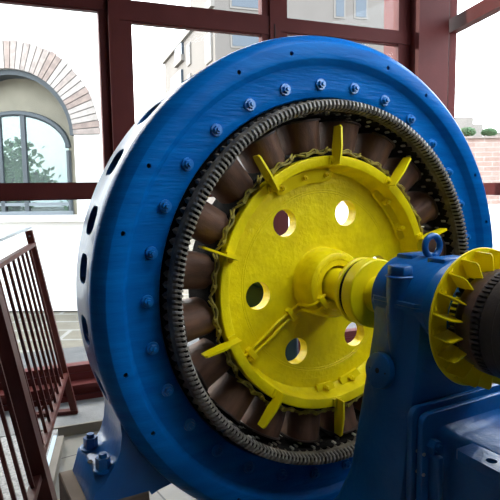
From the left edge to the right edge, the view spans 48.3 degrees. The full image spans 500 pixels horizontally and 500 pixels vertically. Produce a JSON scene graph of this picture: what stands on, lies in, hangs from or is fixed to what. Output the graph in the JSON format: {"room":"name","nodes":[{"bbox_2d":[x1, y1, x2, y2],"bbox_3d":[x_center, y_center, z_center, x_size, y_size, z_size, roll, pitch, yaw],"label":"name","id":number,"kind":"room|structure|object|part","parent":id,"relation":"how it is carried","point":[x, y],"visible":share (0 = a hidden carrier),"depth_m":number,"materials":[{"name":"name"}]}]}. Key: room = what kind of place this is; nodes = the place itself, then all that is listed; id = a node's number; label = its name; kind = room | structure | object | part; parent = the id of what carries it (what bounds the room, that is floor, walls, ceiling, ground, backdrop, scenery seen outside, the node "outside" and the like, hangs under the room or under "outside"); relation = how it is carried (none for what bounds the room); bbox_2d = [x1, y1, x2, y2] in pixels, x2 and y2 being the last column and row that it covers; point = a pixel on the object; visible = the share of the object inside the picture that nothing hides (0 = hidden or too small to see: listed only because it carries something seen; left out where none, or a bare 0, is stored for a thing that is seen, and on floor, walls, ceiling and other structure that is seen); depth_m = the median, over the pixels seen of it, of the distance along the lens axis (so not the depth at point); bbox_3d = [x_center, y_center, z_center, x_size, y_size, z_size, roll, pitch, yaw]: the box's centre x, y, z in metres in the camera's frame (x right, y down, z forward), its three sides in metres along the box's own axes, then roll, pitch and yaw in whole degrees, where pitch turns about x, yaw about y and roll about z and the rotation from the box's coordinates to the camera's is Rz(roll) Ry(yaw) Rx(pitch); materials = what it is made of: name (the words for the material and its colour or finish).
{"room":"machinery exhibition hall","nodes":[
{"label":"machinery exhibition hall","id":0,"kind":"room"},
{"bbox_2d":[0,397,104,499],"bbox_3d":[-0.405,1.419,0.922,6.936,0.258,6.665,-3,7,-22],"label":"floor","id":1,"kind":"structure","parent":0,"point":[92,409],"depth_m":3.30,"materials":[{"name":"grey concrete"}]},
{"bbox_2d":[0,0,112,410],"bbox_3d":[-1.729,-0.561,3.377,1.772,3.182,0.208,-3,7,-22],"label":"window","id":2,"kind":"structure","parent":1,"relation":"on","point":[85,385],"depth_m":3.64,"materials":[{"name":"brown metal"}]},
{"bbox_2d":[107,0,123,152],"bbox_3d":[-0.890,-0.614,3.757,0.071,3.182,0.128,-3,7,-22],"label":"trim","id":3,"kind":"structure","parent":1,"relation":"on","point":[113,16],"depth_m":3.64,"materials":[{"name":"red metal"}]},
{"bbox_2d":[119,0,269,196],"bbox_3d":[-0.340,-0.641,3.935,1.082,3.182,0.208,-3,7,-22],"label":"window","id":4,"kind":"structure","parent":1,"relation":"on","point":[132,12],"depth_m":3.78,"materials":[{"name":"brown metal"}]},
{"bbox_2d":[269,0,282,235],"bbox_3d":[0.183,-0.677,4.200,0.088,3.182,0.106,-3,7,-22],"label":"trim","id":5,"kind":"structure","parent":1,"relation":"on","point":[274,5],"depth_m":4.05,"materials":[{"name":"red"}]},
{"bbox_2d":[281,0,410,351],"bbox_3d":[0.781,-0.706,4.386,1.162,3.182,0.208,-3,7,-22],"label":"window","id":6,"kind":"structure","parent":1,"relation":"on","point":[399,38],"depth_m":4.37,"materials":[{"name":"brown metal"}]},
{"bbox_2d":[384,0,449,107],"bbox_3d":[1.402,-0.759,4.794,0.294,3.182,0.472,-3,7,-22],"label":"trim","id":7,"kind":"structure","parent":1,"relation":"on","point":[429,19],"depth_m":4.48,"materials":[{"name":"red metal"}]},
{"bbox_2d":[447,0,499,194],"bbox_3d":[1.822,-0.680,4.027,0.076,3.184,1.516,-2,6,-10],"label":"window","id":8,"kind":"structure","parent":1,"relation":"on","point":[484,9],"depth_m":4.48,"materials":[{"name":"brown metal"}]},
{"bbox_2d":[55,383,493,499],"bbox_3d":[-0.118,1.607,-0.763,8.960,0.160,8.296,-3,7,-22],"label":"floor","id":9,"kind":"structure","parent":0,"point":[72,443],"depth_m":2.90,"materials":[{"name":"concrete"}]},
{"bbox_2d":[0,226,77,499],"bbox_3d":[-0.880,0.609,2.016,0.289,1.219,2.904,-2,6,-13],"label":"railing","id":10,"kind":"object","parent":9,"relation":"on","point":[33,444],"visible":1,"depth_m":2.47,"materials":[{"name":"red metal"}]},
{"bbox_3d":[-0.997,0.017,1.927,0.046,0.021,2.904,-2,6,-13],"label":"handrail","id":11,"kind":"part","parent":10,"relation":"part of","materials":[{"name":"silver metal"}]},
{"bbox_3d":[-0.977,0.115,1.938,0.043,0.028,2.896,-2,6,-13],"label":"rail","id":12,"kind":"part","parent":10,"relation":"part of","materials":[{"name":"brown metal"}]},
{"bbox_3d":[-0.931,0.594,2.238,0.289,1.201,0.080,-2,6,-13],"label":"post","id":13,"kind":"part","parent":10,"relation":"part of","materials":[{"name":"brown metal"}]},
{"bbox_3d":[-0.724,0.982,1.667,0.040,0.030,1.216,-2,6,-13],"label":"rail","id":14,"kind":"part","parent":10,"relation":"part of","materials":[{"name":"brown metal"}]},
{"bbox_3d":[-1.205,0.452,3.398,0.250,1.156,0.036,-2,6,-13],"label":"post","id":15,"kind":"part","parent":10,"relation":"part of","materials":[{"name":"brown metal"}]},
{"bbox_3d":[-1.015,0.825,2.891,0.040,0.030,1.192,-2,6,-13],"label":"rail","id":16,"kind":"part","parent":10,"relation":"part of","materials":[{"name":"brown metal"}]},
{"bbox_2d":[47,435,56,464],"bbox_3d":[-0.456,1.376,0.367,0.021,0.064,5.760,-2,6,-13],"label":"trim","id":17,"kind":"structure","parent":9,"relation":"on","point":[53,441],"depth_m":2.98,"materials":[{"name":"metal"}]},
{"bbox_2d":[49,435,63,487],"bbox_3d":[-0.428,1.377,0.374,0.039,0.059,5.760,-2,6,-13],"label":"trim","id":18,"kind":"structure","parent":9,"relation":"on","point":[57,453],"depth_m":2.91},
{"bbox_2d":[41,419,102,436],"bbox_3d":[0.246,0.991,3.826,3.200,0.061,0.018,-3,7,-22],"label":"baseboard","id":19,"kind":"structure","parent":9,"relation":"on","point":[92,426],"depth_m":3.31,"materials":[{"name":"grey concrete"}]},
{"bbox_2d":[59,469,149,499],"bbox_3d":[-0.547,1.041,2.094,0.260,0.359,0.312,-4,7,-29],"label":"block","id":20,"kind":"object","parent":9,"relation":"on","point":[69,487],"visible":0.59,"depth_m":2.03,"materials":[{"name":"beige concrete"}]},
{"bbox_2d":[73,35,492,499],"bbox_3d":[0.289,0.130,2.403,2.035,1.979,0.398,-4,7,-29],"label":"generator stator","id":21,"kind":"object","parent":20,"relation":"on","point":[160,428],"visible":0.78,"depth_m":2.00,"materials":[{"name":"blue paint"}]},
{"bbox_3d":[0.250,0.123,2.472,1.966,1.966,0.231,-4,7,-29],"label":"casing","id":22,"kind":"part","parent":21,"relation":"part of","materials":[{"name":"blue paint"}]},
{"bbox_2d":[182,116,499,442],"bbox_3d":[0.431,0.155,2.152,1.528,1.367,1.526,1,6,16],"label":"generator rotor","id":23,"kind":"object","parent":21,"relation":"in","point":[317,277],"visible":0.83,"depth_m":2.23,"materials":[{"name":"yellow paint"}]},
{"bbox_3d":[-0.112,0.016,1.997,0.154,0.037,0.061,16,-3,-30],"label":"rim blade","id":24,"kind":"part","parent":23,"relation":"part of","materials":[{"name":"yellow paint"}]},
{"bbox_3d":[-0.101,0.361,2.038,0.154,0.037,0.061,-24,16,-25],"label":"rim blade","id":25,"kind":"part","parent":23,"relation":"part of","materials":[{"name":"yellow paint"}]},
{"bbox_3d":[0.058,-0.281,2.062,0.037,0.154,0.061,-43,23,-19],"label":"rim blade","id":26,"kind":"part","parent":23,"relation":"part of","materials":[{"name":"yellow paint"}]},
{"bbox_3d":[0.087,0.623,2.169,0.037,0.154,0.061,36,-13,-27],"label":"rim blade","id":27,"kind":"part","parent":23,"relation":"part of","materials":[{"name":"yellow paint"}]},
{"bbox_3d":[0.219,-0.276,2.264,0.268,0.101,0.024,-4,7,-29],"label":"balance plate","id":28,"kind":"part","parent":23,"relation":"part of","materials":[{"name":"yellow paint"}]},
{"bbox_3d":[0.324,0.592,2.410,0.090,0.036,0.024,-4,7,-29],"label":"balance plate","id":29,"kind":"part","parent":23,"relation":"part of","materials":[{"name":"yellow paint"}]},
{"bbox_3d":[0.343,-0.416,2.208,0.037,0.154,0.061,-5,7,-29],"label":"rim blade","id":30,"kind":"part","parent":23,"relation":"part of","materials":[{"name":"yellow paint"}]},
{"bbox_3d":[0.379,0.701,2.341,0.037,0.154,0.061,-5,7,-29],"label":"rim blade","id":31,"kind":"part","parent":23,"relation":"part of","materials":[{"name":"yellow paint"}]},
{"bbox_3d":[0.441,0.561,2.473,0.105,0.060,0.024,-4,7,-29],"label":"balance plate","id":32,"kind":"part","parent":23,"relation":"part of","materials":[{"name":"yellow paint"}]},
{"bbox_3d":[0.620,-0.155,2.501,0.176,0.226,0.024,-4,7,-29],"label":"balance plate","id":33,"kind":"part","parent":23,"relation":"part of","materials":[{"name":"yellow paint"}]},
{"bbox_3d":[0.635,-0.338,2.380,0.037,0.154,0.061,36,-13,-27],"label":"rim blade","id":34,"kind":"part","parent":23,"relation":"part of","materials":[{"name":"yellow paint"}]},
{"bbox_3d":[0.823,-0.076,2.511,0.154,0.037,0.061,-24,16,-25],"label":"rim blade","id":35,"kind":"part","parent":23,"relation":"part of","materials":[{"name":"yellow paint"}]},
{"bbox_3d":[0.560,0.236,1.571,0.062,0.032,0.066,-13,11,-28],"label":"fan blade","id":36,"kind":"part","parent":23,"relation":"part of","materials":[{"name":"yellow paint"}]},
{"bbox_3d":[0.561,0.182,1.567,0.062,0.032,0.066,7,1,-30],"label":"fan blade","id":37,"kind":"part","parent":23,"relation":"part of","materials":[{"name":"yellow paint"}]},
{"bbox_3d":[0.573,0.287,1.584,0.062,0.032,0.066,-32,20,-23],"label":"fan blade","id":38,"kind":"part","parent":23,"relation":"part of","materials":[{"name":"yellow paint"}]},
{"bbox_3d":[0.577,0.130,1.570,0.062,0.032,0.066,28,-9,-29],"label":"fan blade","id":39,"kind":"part","parent":23,"relation":"part of","materials":[{"name":"yellow paint"}]},
{"bbox_3d":[0.600,0.330,1.603,0.062,0.032,0.066,-50,25,-16],"label":"fan blade","id":40,"kind":"part","parent":23,"relation":"part of","materials":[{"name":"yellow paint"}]},
{"bbox_3d":[0.606,0.086,1.582,0.032,0.062,0.066,-50,25,-16],"label":"fan blade","id":41,"kind":"part","parent":23,"relation":"part of","materials":[{"name":"yellow paint"}]},
{"bbox_3d":[0.637,0.361,1.627,0.032,0.062,0.066,28,-9,-29],"label":"fan blade","id":42,"kind":"part","parent":23,"relation":"part of","materials":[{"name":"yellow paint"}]},
{"bbox_3d":[0.645,0.053,1.601,0.032,0.062,0.066,-32,20,-23],"label":"fan blade","id":43,"kind":"part","parent":23,"relation":"part of","materials":[{"name":"yellow paint"}]},
{"bbox_3d":[0.691,0.036,1.625,0.032,0.062,0.066,-13,11,-28],"label":"fan blade","id":44,"kind":"part","parent":23,"relation":"part of","materials":[{"name":"yellow paint"}]},
{"bbox_3d":[0.682,0.377,1.654,0.032,0.062,0.066,7,1,-30],"label":"fan blade","id":45,"kind":"part","parent":23,"relation":"part of","materials":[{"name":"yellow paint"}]},
{"bbox_3d":[0.738,0.035,1.651,0.032,0.062,0.066,7,1,-30],"label":"fan blade","id":46,"kind":"part","parent":23,"relation":"part of","materials":[{"name":"yellow paint"}]},
{"bbox_3d":[0.729,0.376,1.680,0.032,0.062,0.066,-13,11,-28],"label":"fan blade","id":47,"kind":"part","parent":23,"relation":"part of","materials":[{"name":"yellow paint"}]},
{"bbox_3d":[0.602,1.123,1.969,0.752,0.191,0.560,-4,7,-29],"label":"block","id":48,"kind":"object","parent":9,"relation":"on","visible":0},
{"bbox_2d":[334,233,478,499],"bbox_3d":[0.592,0.484,1.903,0.688,1.092,0.488,-4,7,-29],"label":"pedestal","id":49,"kind":"object","parent":48,"relation":"on","point":[402,371],"visible":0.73,"depth_m":1.75,"materials":[{"name":"blue paint"}]},
{"bbox_2d":[406,383,499,499],"bbox_3d":[0.808,0.681,1.559,0.444,0.400,0.571,-4,7,-29],"label":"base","id":50,"kind":"object","parent":49,"relation":"attached to","point":[453,441],"visible":0.98,"depth_m":1.68,"materials":[{"name":"blue paint"}]},
{"bbox_3d":[0.827,0.701,1.545,0.316,0.316,0.526,-4,7,-29],"label":"arm","id":51,"kind":"part","parent":50,"relation":"part of","materials":[{"name":"blue paint"}]},
{"bbox_3d":[0.071,1.027,2.916,0.640,0.191,0.508,-4,7,-29],"label":"block","id":52,"kind":"object","parent":9,"relation":"on","visible":0},
{"bbox_2d":[223,234,298,415],"bbox_3d":[0.065,0.389,2.842,0.550,1.092,0.488,-4,7,-29],"label":"pedestal","id":53,"kind":"object","parent":52,"relation":"on","point":[254,295],"visible":0.02,"depth_m":2.71,"materials":[{"name":"blue paint"}]},
{"label":"outside","id":54,"kind":"structure","parent":0,"visible":0},
{"bbox_2d":[9,239,194,352],"bbox_3d":[3.978,-1.587,29.608,56.000,0.464,52.800,-1,6,0],"label":"ground","id":55,"kind":"structure","parent":54,"point":[67,322],"depth_m":5.97,"materials":[{"name":"grey concrete"}]},
{"bbox_2d":[0,4,102,310],"bbox_3d":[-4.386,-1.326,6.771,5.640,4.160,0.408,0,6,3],"label":"building","id":56,"kind":"structure","parent":55,"relation":"on","point":[51,128],"depth_m":6.66,"materials":[{"name":"white paint"}]},
{"bbox_3d":[-2.869,-1.053,6.871,1.312,1.232,0.006,0,6,3],"label":"arch pane","id":57,"kind":"part","parent":56,"relation":"part of","materials":[{"name":"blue glass"}]},
{"bbox_3d":[-2.861,-0.446,6.914,1.376,0.064,0.064,0,6,3],"label":"rail","id":58,"kind":"part","parent":56,"relation":"part of","materials":[{"name":"grey metal"}]},
{"bbox_3d":[-2.803,-0.380,6.745,1.700,0.064,0.312,0,6,3],"label":"sill","id":59,"kind":"part","parent":56,"relation":"part of","materials":[{"name":"white paint"}]},
{"bbox_2d":[20,322,356,368],"bbox_3d":[-2.511,1.137,4.262,11.200,0.234,1.112,-3,7,-22],"label":"pavement","id":60,"kind":"structure","parent":55,"relation":"on","point":[73,354],"depth_m":4.95,"materials":[{"name":"grey concrete"}]},
{"bbox_2d":[162,0,383,203],"bbox_3d":[1.134,-4.146,18.286,6.752,7.120,6.756,-3,7,-19],"label":"building","id":61,"kind":"structure","parent":55,"relation":"on","point":[193,51],"depth_m":14.96,"materials":[{"name":"grey paint"}]},
{"bbox_3d":[-2.032,-6.439,16.952,0.096,0.136,6.736,-3,7,-19],"label":"cornice","id":62,"kind":"part","parent":61,"relation":"part of","materials":[{"name":"grey paint"}]},
{"bbox_3d":[-1.825,-5.777,16.463,0.016,0.520,0.320,-3,7,-19],"label":"pane","id":63,"kind":"part","parent":61,"relation":"part of","materials":[{"name":"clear glass"}]},
{"bbox_3d":[-1.091,-5.222,14.414,0.016,0.640,0.520,-3,7,-19],"label":"pane","id":64,"kind":"part","parent":61,"relation":"part of","materials":[{"name":"glass"}]},
{"bbox_3d":[-0.062,-6.265,14.060,0.832,0.280,0.014,-3,7,-19],"label":"pane","id":65,"kind":"part","parent":61,"relation":"part of","materials":[{"name":"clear glass"}]},
{"bbox_3d":[-0.068,-5.361,14.151,0.792,0.384,0.014,-3,7,-19],"label":"pane","id":66,"kind":"part","parent":61,"relation":"part of","materials":[{"name":"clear glass"}]},
{"bbox_3d":[2.407,-6.531,14.895,0.240,0.560,0.014,-3,7,-19],"label":"pane","id":67,"kind":"part","parent":61,"relation":"part of","materials":[{"name":"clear glass"}]},
{"bbox_3d":[3.011,-6.602,15.099,0.320,0.560,0.014,-3,7,-19],"label":"pane","id":68,"kind":"part","parent":61,"relation":"part of","materials":[{"name":"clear glass"}]},
{"bbox_2d":[288,136,499,257],"bbox_3d":[5.790,-1.095,11.428,11.600,2.440,0.416,-1,6,2],"label":"brick wall","id":69,"kind":"structure","parent":55,"relation":"on","point":[485,150],"depth_m":11.25,"materials":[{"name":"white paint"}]},
{"bbox_2d":[460,127,476,135],"bbox_3d":[4.411,-2.408,11.344,0.385,0.202,0.302,-1,6,0],"label":"bush","id":70,"kind":"object","parent":69,"relation":"on","point":[467,131],"visible":0.78,"depth_m":11.26,"materials":[{"name":"green plant"}]},
{"bbox_2d":[481,128,497,135],"bbox_3d":[4.868,-2.405,11.351,0.342,0.180,0.263,-1,6,0],"label":"bush","id":71,"kind":"object","parent":69,"relation":"on","point":[487,131],"visible":0.99,"depth_m":11.28,"materials":[{"name":"green plant"}]},
{"bbox_2d":[455,117,499,135],"bbox_3d":[17.218,-6.141,39.354,8.800,6.080,3.280,0,6,4],"label":"house","id":72,"kind":"structure","parent":55,"relation":"on","point":[462,122],"depth_m":37.65,"materials":[{"name":"grey paint"}]}
]}

